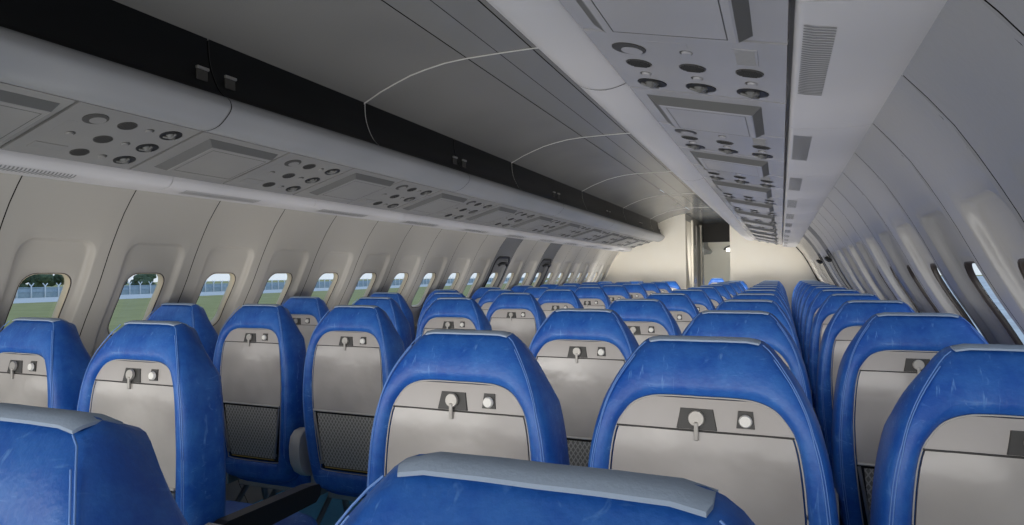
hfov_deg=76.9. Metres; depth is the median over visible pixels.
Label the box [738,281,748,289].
passenger seat
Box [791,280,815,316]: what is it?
passenger seat
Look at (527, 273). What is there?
window
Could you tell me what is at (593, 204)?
door
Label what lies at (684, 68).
speaker grille
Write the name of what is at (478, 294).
passenger seat
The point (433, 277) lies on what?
window
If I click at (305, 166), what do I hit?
speaker grille
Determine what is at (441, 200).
panel
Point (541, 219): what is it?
panel
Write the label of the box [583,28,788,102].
unit
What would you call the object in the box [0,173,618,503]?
wall
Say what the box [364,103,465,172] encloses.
door
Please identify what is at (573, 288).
passenger seat
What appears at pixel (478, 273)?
window
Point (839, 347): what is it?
tray
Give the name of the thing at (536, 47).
trim
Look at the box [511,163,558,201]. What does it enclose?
door
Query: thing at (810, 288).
passenger seat
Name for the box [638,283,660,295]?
passenger seat
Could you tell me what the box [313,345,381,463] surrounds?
tray
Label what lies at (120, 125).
speaker grille
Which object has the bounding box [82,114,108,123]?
light
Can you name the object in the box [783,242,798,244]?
panel
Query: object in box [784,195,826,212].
panel
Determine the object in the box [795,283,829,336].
passenger seat
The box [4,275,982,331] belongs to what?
ground
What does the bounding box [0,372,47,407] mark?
tray
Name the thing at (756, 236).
panel
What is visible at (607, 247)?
panel
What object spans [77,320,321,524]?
passenger seat
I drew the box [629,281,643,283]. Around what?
passenger seat
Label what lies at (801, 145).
air vent
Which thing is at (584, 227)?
unit
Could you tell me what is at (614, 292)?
passenger seat
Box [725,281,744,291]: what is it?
passenger seat
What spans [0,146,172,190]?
panel
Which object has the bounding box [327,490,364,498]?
seat cushion
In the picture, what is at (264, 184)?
speaker grille
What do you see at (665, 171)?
trim
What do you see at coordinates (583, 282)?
passenger seat
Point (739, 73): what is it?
speaker grille
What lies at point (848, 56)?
panel
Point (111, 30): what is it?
door
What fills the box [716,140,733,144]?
speaker grille
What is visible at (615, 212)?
door
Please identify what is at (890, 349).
passenger seat
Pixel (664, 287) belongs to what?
passenger seat
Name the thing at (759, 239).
panel
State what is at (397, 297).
passenger seat
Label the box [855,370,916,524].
tray
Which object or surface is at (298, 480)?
seat cushion
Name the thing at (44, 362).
passenger seat
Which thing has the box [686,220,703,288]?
tall cabinet
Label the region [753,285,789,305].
passenger seat
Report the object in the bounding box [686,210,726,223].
ceiling
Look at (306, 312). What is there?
passenger seat
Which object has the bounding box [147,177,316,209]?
panel
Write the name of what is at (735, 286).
passenger seat
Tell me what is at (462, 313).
passenger seat
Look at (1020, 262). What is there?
window
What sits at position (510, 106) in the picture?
ceiling
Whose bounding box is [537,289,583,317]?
passenger seat
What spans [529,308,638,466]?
passenger seat
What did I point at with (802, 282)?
passenger seat
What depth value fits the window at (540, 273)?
7.87 m
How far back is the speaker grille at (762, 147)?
2.14 m
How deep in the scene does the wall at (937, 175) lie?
1.45 m
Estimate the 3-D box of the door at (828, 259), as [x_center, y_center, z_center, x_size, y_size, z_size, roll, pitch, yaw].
[2.754,0.200,5.282,0.334,0.651,0.364,-1,-1,23]
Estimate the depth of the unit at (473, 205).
4.52 m
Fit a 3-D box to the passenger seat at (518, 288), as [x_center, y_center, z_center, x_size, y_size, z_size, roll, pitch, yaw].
[0.196,0.817,7.190,0.552,1.132,0.534,-1,-1,23]
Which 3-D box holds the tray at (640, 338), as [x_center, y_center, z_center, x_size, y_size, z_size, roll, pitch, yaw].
[0.566,0.569,2.951,0.330,0.480,0.022,-1,-1,23]
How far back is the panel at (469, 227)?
5.36 m
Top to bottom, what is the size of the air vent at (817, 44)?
0.006 m
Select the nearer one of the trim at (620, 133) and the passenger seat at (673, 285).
the trim at (620, 133)
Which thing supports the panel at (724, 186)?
attached to the luggage rack at (547, 24)
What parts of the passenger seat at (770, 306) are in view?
backrest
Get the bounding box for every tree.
[19,277,29,288]
[28,274,53,286]
[53,274,63,284]
[133,274,156,284]
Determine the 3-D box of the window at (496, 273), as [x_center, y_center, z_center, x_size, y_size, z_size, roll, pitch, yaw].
[-0.248,0.247,6.596,0.180,0.298,0.206,-1,-1,23]
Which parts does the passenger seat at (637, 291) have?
shell panel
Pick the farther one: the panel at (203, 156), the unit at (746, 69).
the panel at (203, 156)
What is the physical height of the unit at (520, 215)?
0.114 m
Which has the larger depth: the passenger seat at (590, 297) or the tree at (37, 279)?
the tree at (37, 279)
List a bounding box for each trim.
[364,47,537,103]
[512,133,629,162]
[583,171,671,190]
[603,252,619,280]
[796,247,819,281]
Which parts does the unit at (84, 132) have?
label plate, nozzle knob, nozzle knob, nozzle knob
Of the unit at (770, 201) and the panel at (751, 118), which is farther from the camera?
the unit at (770, 201)
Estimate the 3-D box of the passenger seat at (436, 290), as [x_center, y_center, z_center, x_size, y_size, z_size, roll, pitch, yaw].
[-0.485,0.793,5.560,0.552,1.132,0.534,-1,-1,23]
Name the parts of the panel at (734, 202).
raised frame, lid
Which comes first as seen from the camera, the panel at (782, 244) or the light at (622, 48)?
the light at (622, 48)
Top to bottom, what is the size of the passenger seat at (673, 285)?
1.132 m
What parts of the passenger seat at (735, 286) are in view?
backrest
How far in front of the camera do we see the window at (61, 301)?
2.67 m
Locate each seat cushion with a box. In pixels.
[225,500,316,524]
[238,475,310,486]
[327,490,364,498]
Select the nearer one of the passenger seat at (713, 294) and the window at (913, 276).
the window at (913, 276)
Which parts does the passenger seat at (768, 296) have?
backrest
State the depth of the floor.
3.45 m
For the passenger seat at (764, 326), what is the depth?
1.96 m
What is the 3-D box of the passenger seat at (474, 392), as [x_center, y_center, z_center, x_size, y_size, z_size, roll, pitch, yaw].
[-0.020,0.713,1.540,0.552,1.132,0.534,-1,-1,23]
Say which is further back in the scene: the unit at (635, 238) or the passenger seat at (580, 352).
the unit at (635, 238)
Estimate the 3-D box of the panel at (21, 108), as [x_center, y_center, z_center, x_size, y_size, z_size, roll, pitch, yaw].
[-1.510,-0.416,1.734,0.377,0.114,0.424,-1,-1,23]
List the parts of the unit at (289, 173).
label plate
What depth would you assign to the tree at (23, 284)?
115.24 m
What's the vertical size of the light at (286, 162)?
0.022 m
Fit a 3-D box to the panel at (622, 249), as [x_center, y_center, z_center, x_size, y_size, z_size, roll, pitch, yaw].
[1.712,-0.210,10.229,0.211,0.060,0.848,-1,-1,23]
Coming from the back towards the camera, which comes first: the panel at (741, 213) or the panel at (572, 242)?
the panel at (572, 242)
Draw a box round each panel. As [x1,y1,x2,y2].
[0,82,75,145]
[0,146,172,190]
[130,131,288,183]
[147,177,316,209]
[292,168,401,203]
[297,199,404,220]
[383,213,464,229]
[390,190,473,215]
[446,223,508,234]
[455,204,521,224]
[493,229,541,239]
[503,214,556,230]
[532,235,567,242]
[536,221,583,235]
[556,239,588,245]
[559,0,789,42]
[565,227,605,239]
[579,242,605,247]
[586,232,622,242]
[595,245,619,249]
[605,235,634,244]
[611,247,631,251]
[618,239,646,246]
[630,86,786,137]
[679,147,784,176]
[704,177,783,198]
[719,196,782,211]
[729,208,782,221]
[736,217,782,228]
[742,224,781,233]
[746,229,781,237]
[750,234,781,240]
[753,237,781,243]
[782,244,796,246]
[783,222,810,229]
[783,227,806,234]
[783,234,803,238]
[783,238,800,241]
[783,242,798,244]
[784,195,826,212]
[784,210,817,222]
[785,167,841,198]
[787,123,870,174]
[789,0,946,128]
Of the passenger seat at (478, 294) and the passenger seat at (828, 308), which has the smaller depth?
the passenger seat at (828, 308)
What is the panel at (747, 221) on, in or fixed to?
attached to the luggage rack at (547, 24)
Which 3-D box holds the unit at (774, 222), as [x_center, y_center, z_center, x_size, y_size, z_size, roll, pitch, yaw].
[2.068,-0.365,5.411,0.377,0.093,0.424,-1,-1,23]
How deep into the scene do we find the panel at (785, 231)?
6.07 m
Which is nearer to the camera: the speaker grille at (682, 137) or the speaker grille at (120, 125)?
the speaker grille at (120, 125)
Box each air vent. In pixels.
[0,165,75,178]
[181,190,260,202]
[318,209,367,216]
[403,221,437,225]
[787,200,796,207]
[789,178,801,190]
[792,136,810,160]
[798,25,836,95]
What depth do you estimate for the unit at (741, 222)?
6.29 m
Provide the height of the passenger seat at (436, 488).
1.132 m
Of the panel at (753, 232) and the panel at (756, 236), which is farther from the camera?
the panel at (756, 236)
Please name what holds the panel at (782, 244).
attached to the wall at (937, 175)
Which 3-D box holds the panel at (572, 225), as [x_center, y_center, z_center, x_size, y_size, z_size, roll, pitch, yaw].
[0.496,-0.344,6.537,0.377,0.114,0.424,-1,-1,23]
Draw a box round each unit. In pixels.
[0,101,200,168]
[223,152,352,194]
[347,180,441,209]
[426,197,499,220]
[480,209,540,227]
[521,218,571,233]
[552,224,594,237]
[575,230,613,240]
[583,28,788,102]
[595,234,629,243]
[612,237,642,245]
[624,240,652,247]
[659,122,785,160]
[693,164,783,188]
[713,188,782,205]
[725,203,782,216]
[733,213,782,224]
[740,221,781,230]
[744,227,781,235]
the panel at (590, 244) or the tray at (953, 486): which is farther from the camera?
the panel at (590, 244)
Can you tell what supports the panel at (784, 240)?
attached to the wall at (937, 175)
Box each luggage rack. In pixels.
[0,26,664,241]
[486,0,794,241]
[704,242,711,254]
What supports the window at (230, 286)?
in the wall at (98, 236)
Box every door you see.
[0,0,223,96]
[207,40,376,144]
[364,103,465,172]
[453,139,519,189]
[484,256,509,286]
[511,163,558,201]
[531,259,551,286]
[552,179,588,211]
[582,191,610,217]
[605,201,628,223]
[623,208,642,228]
[638,214,655,232]
[650,219,661,234]
[816,253,838,285]
[824,249,851,288]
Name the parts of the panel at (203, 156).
raised frame, lid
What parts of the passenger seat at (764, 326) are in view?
backrest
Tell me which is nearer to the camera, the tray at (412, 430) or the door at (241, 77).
the tray at (412, 430)
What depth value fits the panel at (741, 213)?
4.93 m
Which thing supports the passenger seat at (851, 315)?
on the floor
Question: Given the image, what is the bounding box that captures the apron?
[941,276,1023,343]
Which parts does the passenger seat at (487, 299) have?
shell panel, backrest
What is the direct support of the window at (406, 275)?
in the wall at (98, 236)
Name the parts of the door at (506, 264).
exit handle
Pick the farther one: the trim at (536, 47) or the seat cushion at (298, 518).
the trim at (536, 47)
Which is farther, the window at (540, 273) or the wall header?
the wall header
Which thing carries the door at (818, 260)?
in the wall at (937, 175)
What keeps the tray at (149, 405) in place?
on the passenger seat at (159, 378)
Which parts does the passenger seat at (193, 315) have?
backrest, leg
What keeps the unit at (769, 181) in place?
attached to the luggage rack at (547, 24)
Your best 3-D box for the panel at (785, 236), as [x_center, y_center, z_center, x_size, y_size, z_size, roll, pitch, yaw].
[3.008,-0.291,6.878,0.211,0.042,0.865,-1,-1,23]
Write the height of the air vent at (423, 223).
0.007 m
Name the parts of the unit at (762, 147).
nozzle knob, label plate, nozzle knob, nozzle knob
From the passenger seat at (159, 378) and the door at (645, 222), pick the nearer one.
the passenger seat at (159, 378)
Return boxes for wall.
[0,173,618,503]
[605,193,817,312]
[686,214,702,270]
[704,242,729,284]
[797,0,1023,344]
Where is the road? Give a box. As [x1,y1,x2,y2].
[13,279,592,303]
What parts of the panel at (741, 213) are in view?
raised frame, lid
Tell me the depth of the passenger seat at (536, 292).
6.00 m
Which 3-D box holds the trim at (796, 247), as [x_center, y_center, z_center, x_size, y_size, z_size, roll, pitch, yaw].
[4.442,0.189,9.529,0.474,0.904,0.050,-1,-1,23]
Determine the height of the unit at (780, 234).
0.093 m
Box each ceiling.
[3,0,714,222]
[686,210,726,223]
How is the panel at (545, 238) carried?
attached to the wall at (98, 236)
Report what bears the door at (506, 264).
in the wall at (98, 236)
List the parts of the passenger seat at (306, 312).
shell panel, backrest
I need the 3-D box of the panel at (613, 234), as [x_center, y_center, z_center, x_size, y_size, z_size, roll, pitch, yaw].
[1.164,-0.320,8.138,0.377,0.114,0.424,-1,-1,23]
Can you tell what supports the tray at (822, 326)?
on the passenger seat at (828, 308)
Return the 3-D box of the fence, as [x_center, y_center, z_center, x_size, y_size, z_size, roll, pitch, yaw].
[-36.241,5.895,199.035,0.290,2.354,260.452,-1,-1,23]
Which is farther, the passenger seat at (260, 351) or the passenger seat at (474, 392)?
the passenger seat at (260, 351)
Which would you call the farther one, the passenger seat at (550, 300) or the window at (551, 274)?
the window at (551, 274)
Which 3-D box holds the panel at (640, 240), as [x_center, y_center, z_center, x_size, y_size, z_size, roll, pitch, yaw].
[1.833,-0.296,9.739,0.377,0.114,0.424,-1,-1,23]
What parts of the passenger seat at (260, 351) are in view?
shell panel, backrest, seat frame, leg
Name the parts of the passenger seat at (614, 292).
shell panel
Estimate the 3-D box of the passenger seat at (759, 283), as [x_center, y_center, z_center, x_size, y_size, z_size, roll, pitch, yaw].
[2.825,0.791,7.049,0.521,1.132,0.534,-1,-1,23]
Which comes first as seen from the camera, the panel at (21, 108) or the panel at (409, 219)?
the panel at (21, 108)
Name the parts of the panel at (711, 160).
raised frame, lid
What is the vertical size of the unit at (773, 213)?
0.093 m
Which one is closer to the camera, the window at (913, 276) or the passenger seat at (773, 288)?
the window at (913, 276)
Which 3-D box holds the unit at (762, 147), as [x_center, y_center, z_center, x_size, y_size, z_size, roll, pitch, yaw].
[0.731,-0.413,2.208,0.377,0.093,0.424,-1,-1,23]
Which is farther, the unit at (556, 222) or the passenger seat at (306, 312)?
the unit at (556, 222)
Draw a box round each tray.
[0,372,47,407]
[91,379,175,498]
[221,341,280,457]
[296,324,316,352]
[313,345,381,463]
[387,405,529,473]
[423,328,475,334]
[490,317,535,347]
[537,356,624,439]
[543,310,554,317]
[583,305,604,308]
[612,424,804,524]
[634,334,658,344]
[676,321,690,332]
[820,324,827,343]
[832,340,851,400]
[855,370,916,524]
[915,449,1023,524]
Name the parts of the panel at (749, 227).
raised frame, lid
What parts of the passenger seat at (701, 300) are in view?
shell panel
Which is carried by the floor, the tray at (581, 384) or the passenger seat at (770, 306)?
the passenger seat at (770, 306)
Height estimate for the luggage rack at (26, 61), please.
0.165 m
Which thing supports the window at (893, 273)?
in the wall at (937, 175)
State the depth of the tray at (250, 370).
2.75 m
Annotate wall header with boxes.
[702,223,729,242]
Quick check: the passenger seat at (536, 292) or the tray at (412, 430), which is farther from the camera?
the passenger seat at (536, 292)
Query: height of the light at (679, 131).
0.018 m
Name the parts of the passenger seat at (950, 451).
shell panel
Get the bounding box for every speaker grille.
[69,149,89,155]
[93,136,112,142]
[117,122,137,129]
[262,182,274,186]
[282,173,294,177]
[303,164,315,168]
[626,59,651,67]
[679,64,705,72]
[681,136,697,139]
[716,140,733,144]
[735,69,763,77]
[752,145,769,149]
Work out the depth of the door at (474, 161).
4.22 m
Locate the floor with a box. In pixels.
[253,490,358,524]
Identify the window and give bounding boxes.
[2,273,71,329]
[107,273,164,335]
[195,273,235,325]
[257,273,292,304]
[310,273,338,304]
[348,273,376,302]
[388,273,408,293]
[411,272,435,307]
[450,272,459,288]
[466,272,479,297]
[489,272,497,286]
[504,272,513,288]
[521,272,528,284]
[533,272,541,286]
[546,272,552,283]
[556,272,563,284]
[890,266,919,312]
[907,265,939,312]
[930,263,977,330]
[964,261,1023,344]
[1017,258,1023,278]
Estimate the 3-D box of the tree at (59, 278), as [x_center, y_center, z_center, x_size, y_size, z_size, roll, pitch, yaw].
[-85.883,3.731,125.162,4.528,4.828,4.834,-1,-1,23]
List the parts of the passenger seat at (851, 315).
shell panel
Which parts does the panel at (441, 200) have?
raised frame, lid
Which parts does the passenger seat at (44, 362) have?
shell panel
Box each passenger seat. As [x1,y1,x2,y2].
[0,317,92,410]
[0,403,188,524]
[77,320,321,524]
[146,303,268,501]
[213,304,349,524]
[282,296,329,352]
[303,305,404,502]
[335,451,754,524]
[352,297,411,350]
[367,329,569,493]
[370,292,414,344]
[415,297,491,341]
[417,292,464,328]
[422,289,459,307]
[471,287,499,302]
[478,289,514,314]
[486,293,545,347]
[511,285,532,292]
[523,287,549,299]
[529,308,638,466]
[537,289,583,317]
[540,284,558,288]
[555,285,577,291]
[563,283,579,286]
[574,287,610,308]
[578,284,599,287]
[581,282,597,283]
[588,335,838,524]
[599,283,616,286]
[601,285,631,302]
[607,299,681,344]
[616,282,631,284]
[623,284,647,298]
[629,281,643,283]
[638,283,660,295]
[646,293,699,332]
[651,282,671,292]
[661,281,680,290]
[671,289,715,311]
[681,310,839,524]
[688,287,723,307]
[700,285,731,299]
[708,278,724,284]
[710,283,736,297]
[715,299,820,426]
[719,282,741,293]
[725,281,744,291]
[732,293,811,394]
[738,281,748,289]
[742,289,792,317]
[749,287,801,352]
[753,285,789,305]
[756,283,788,301]
[760,282,787,297]
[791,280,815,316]
[792,281,818,320]
[794,282,823,327]
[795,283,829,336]
[797,285,836,343]
[800,287,845,360]
[803,289,858,378]
[808,293,879,418]
[816,300,915,487]
[831,312,988,524]
[870,344,1023,524]
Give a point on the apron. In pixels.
(981, 279)
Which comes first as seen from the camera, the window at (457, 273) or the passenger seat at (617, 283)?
the window at (457, 273)
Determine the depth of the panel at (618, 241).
8.86 m
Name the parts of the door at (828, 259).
exit handle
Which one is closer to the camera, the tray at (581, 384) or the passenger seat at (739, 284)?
the tray at (581, 384)
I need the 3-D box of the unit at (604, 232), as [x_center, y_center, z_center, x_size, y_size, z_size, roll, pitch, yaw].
[0.997,-0.326,7.738,0.377,0.114,0.424,-1,-1,23]
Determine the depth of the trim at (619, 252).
10.68 m
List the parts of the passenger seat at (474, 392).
shell panel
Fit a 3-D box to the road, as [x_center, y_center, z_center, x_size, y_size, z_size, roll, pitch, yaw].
[-32.724,6.595,176.126,22.000,0.030,700.000,-1,-1,23]
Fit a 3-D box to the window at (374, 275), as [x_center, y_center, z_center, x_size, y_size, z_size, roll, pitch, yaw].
[-1.083,0.217,4.595,0.180,0.298,0.206,-1,-1,23]
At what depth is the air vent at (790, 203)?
3.58 m
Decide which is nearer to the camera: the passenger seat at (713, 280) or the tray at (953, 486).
the tray at (953, 486)
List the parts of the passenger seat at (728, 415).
shell panel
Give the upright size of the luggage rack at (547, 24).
0.168 m
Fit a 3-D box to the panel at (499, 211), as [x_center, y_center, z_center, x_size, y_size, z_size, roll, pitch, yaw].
[-0.173,-0.368,4.936,0.377,0.114,0.424,-1,-1,23]
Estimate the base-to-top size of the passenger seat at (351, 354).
1.132 m
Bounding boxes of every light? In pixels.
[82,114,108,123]
[284,160,300,165]
[396,185,407,189]
[612,42,645,54]
[675,129,696,134]
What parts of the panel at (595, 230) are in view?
raised frame, lid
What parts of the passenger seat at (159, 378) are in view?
shell panel, backrest, armrest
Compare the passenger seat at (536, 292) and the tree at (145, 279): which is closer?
the passenger seat at (536, 292)
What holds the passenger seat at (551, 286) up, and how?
on the floor
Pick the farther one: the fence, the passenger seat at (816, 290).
the fence
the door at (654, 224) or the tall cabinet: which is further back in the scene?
the tall cabinet
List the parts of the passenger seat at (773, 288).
backrest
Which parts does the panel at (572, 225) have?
lid, raised frame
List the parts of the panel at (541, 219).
raised frame, lid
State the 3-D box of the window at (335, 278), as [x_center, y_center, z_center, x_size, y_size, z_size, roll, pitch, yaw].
[-1.251,0.211,4.194,0.180,0.298,0.206,-1,-1,23]
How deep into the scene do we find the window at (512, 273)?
7.07 m
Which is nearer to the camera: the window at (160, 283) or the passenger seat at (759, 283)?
the window at (160, 283)
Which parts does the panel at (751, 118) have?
raised frame, lid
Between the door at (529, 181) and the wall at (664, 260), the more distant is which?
the wall at (664, 260)
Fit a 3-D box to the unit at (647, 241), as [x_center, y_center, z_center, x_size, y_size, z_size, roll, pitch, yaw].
[2.000,-0.290,10.139,0.377,0.114,0.424,-1,-1,23]
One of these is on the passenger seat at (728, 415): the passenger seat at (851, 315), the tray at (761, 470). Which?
the tray at (761, 470)
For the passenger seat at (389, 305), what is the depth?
3.54 m
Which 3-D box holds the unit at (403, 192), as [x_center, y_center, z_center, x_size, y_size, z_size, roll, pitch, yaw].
[-0.674,-0.386,3.735,0.377,0.114,0.424,-1,-1,23]
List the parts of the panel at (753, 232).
raised frame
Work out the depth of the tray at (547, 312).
4.98 m
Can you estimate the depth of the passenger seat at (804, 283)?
7.54 m
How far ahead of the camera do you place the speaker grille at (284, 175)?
2.91 m
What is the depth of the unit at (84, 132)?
2.10 m
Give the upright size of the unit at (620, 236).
0.114 m
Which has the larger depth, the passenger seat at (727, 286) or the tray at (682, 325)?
the passenger seat at (727, 286)
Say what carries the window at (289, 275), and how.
in the wall at (98, 236)
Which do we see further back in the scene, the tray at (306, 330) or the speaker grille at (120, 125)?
the tray at (306, 330)
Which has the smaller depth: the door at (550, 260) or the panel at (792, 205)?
the panel at (792, 205)
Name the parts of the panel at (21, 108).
lid, raised frame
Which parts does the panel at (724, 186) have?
raised frame, lid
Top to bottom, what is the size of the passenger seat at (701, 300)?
1.132 m
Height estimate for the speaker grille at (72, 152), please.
0.019 m
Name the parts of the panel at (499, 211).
raised frame, lid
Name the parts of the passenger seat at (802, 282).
backrest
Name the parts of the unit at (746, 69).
nozzle knob, label plate, nozzle knob, nozzle knob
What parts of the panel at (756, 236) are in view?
raised frame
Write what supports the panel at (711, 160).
attached to the luggage rack at (547, 24)
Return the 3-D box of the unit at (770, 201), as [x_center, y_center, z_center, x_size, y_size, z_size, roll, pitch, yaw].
[1.399,-0.389,3.810,0.377,0.093,0.424,-1,-1,23]
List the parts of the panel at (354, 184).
raised frame, lid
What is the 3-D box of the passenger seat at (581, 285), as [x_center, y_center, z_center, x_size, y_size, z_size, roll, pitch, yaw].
[1.011,0.822,7.806,0.521,1.132,0.534,-1,-1,23]
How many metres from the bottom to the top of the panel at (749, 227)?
0.093 m
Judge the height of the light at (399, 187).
0.022 m
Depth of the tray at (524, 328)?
4.12 m
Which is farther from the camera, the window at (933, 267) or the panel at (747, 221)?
the panel at (747, 221)
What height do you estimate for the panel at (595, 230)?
0.114 m
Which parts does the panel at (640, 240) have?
raised frame, lid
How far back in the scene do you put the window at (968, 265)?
1.76 m
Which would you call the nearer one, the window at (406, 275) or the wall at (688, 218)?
the window at (406, 275)
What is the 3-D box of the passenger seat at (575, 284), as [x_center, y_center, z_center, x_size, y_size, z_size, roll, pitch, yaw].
[0.876,0.842,8.819,0.552,1.132,0.534,-1,-1,23]
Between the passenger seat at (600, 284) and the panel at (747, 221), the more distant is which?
the passenger seat at (600, 284)
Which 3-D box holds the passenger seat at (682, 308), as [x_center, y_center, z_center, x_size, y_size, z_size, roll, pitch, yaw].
[1.000,0.750,3.984,0.552,1.132,0.534,-1,-1,23]
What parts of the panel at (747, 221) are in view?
raised frame, lid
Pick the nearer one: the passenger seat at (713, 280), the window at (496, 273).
the window at (496, 273)
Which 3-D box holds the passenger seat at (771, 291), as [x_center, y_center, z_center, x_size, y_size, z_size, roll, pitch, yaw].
[1.805,0.754,4.605,0.521,1.132,0.534,-1,-1,23]
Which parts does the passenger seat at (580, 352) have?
shell panel, backrest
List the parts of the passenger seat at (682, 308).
backrest, shell panel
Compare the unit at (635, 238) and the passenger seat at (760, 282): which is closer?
the passenger seat at (760, 282)
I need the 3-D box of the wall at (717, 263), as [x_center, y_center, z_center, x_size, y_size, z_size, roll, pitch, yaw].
[5.969,0.369,17.179,3.600,2.300,0.050,-1,-1,23]
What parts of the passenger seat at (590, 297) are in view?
shell panel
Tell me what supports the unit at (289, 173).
attached to the luggage rack at (26, 61)
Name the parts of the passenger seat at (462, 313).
shell panel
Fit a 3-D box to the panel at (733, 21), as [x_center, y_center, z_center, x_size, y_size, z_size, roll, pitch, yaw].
[0.230,-0.431,1.008,0.377,0.093,0.424,-1,-1,23]
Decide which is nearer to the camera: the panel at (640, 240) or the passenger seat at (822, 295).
the passenger seat at (822, 295)
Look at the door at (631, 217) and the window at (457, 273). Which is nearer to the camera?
the window at (457, 273)
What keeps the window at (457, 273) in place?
in the wall at (98, 236)
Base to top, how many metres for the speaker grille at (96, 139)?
0.019 m
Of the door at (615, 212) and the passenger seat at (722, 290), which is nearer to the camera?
the passenger seat at (722, 290)
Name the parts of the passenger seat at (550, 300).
shell panel, backrest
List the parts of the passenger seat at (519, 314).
shell panel, backrest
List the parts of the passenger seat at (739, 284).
backrest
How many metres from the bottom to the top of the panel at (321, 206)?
0.060 m
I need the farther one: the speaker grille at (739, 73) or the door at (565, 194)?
the door at (565, 194)
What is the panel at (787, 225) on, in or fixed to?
attached to the wall at (937, 175)
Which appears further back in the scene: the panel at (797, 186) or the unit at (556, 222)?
the unit at (556, 222)
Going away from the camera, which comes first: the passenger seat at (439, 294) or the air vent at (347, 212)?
the air vent at (347, 212)
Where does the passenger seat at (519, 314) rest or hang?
on the floor
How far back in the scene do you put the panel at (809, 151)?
1.96 m
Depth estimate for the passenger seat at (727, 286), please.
7.01 m
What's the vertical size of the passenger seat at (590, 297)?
1.132 m
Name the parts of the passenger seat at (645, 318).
shell panel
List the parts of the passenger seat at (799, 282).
backrest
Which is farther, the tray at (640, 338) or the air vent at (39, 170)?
the tray at (640, 338)
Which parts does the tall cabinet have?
locker door, panel, locker door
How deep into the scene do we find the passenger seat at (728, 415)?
1.13 m
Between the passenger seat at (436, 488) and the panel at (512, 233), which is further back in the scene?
the panel at (512, 233)
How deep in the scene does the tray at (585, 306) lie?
5.75 m
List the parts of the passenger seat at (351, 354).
seat frame, shell panel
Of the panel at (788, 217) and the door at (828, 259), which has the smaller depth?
the panel at (788, 217)
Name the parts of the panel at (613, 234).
raised frame, lid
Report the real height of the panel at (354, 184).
0.114 m
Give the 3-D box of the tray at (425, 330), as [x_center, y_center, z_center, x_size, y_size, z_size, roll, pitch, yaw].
[-0.325,0.585,3.356,0.330,0.480,0.022,-1,-1,23]
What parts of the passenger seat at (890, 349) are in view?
shell panel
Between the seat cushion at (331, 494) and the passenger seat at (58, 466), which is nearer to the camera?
the passenger seat at (58, 466)
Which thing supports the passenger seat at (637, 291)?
on the floor
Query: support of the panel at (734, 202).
attached to the luggage rack at (547, 24)
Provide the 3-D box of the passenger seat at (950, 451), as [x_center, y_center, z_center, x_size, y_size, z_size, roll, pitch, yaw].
[0.894,0.698,1.159,0.521,1.132,0.534,-1,-1,23]
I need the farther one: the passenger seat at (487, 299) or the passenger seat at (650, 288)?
the passenger seat at (650, 288)
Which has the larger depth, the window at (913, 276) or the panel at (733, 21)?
the window at (913, 276)
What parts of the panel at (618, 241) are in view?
raised frame, lid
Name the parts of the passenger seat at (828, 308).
shell panel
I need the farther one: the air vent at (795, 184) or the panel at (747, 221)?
the panel at (747, 221)
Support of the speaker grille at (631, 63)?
attached to the unit at (746, 69)
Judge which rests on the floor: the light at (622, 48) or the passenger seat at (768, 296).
the passenger seat at (768, 296)
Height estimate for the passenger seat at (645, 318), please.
1.132 m
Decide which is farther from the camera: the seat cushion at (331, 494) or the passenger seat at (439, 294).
the passenger seat at (439, 294)
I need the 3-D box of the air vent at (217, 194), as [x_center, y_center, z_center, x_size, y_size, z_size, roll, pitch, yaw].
[-1.303,-0.294,2.896,0.067,0.007,0.428,-1,-1,23]
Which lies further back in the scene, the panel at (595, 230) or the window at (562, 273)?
the window at (562, 273)
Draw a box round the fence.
[15,276,536,297]
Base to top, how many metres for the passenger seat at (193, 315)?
1.132 m

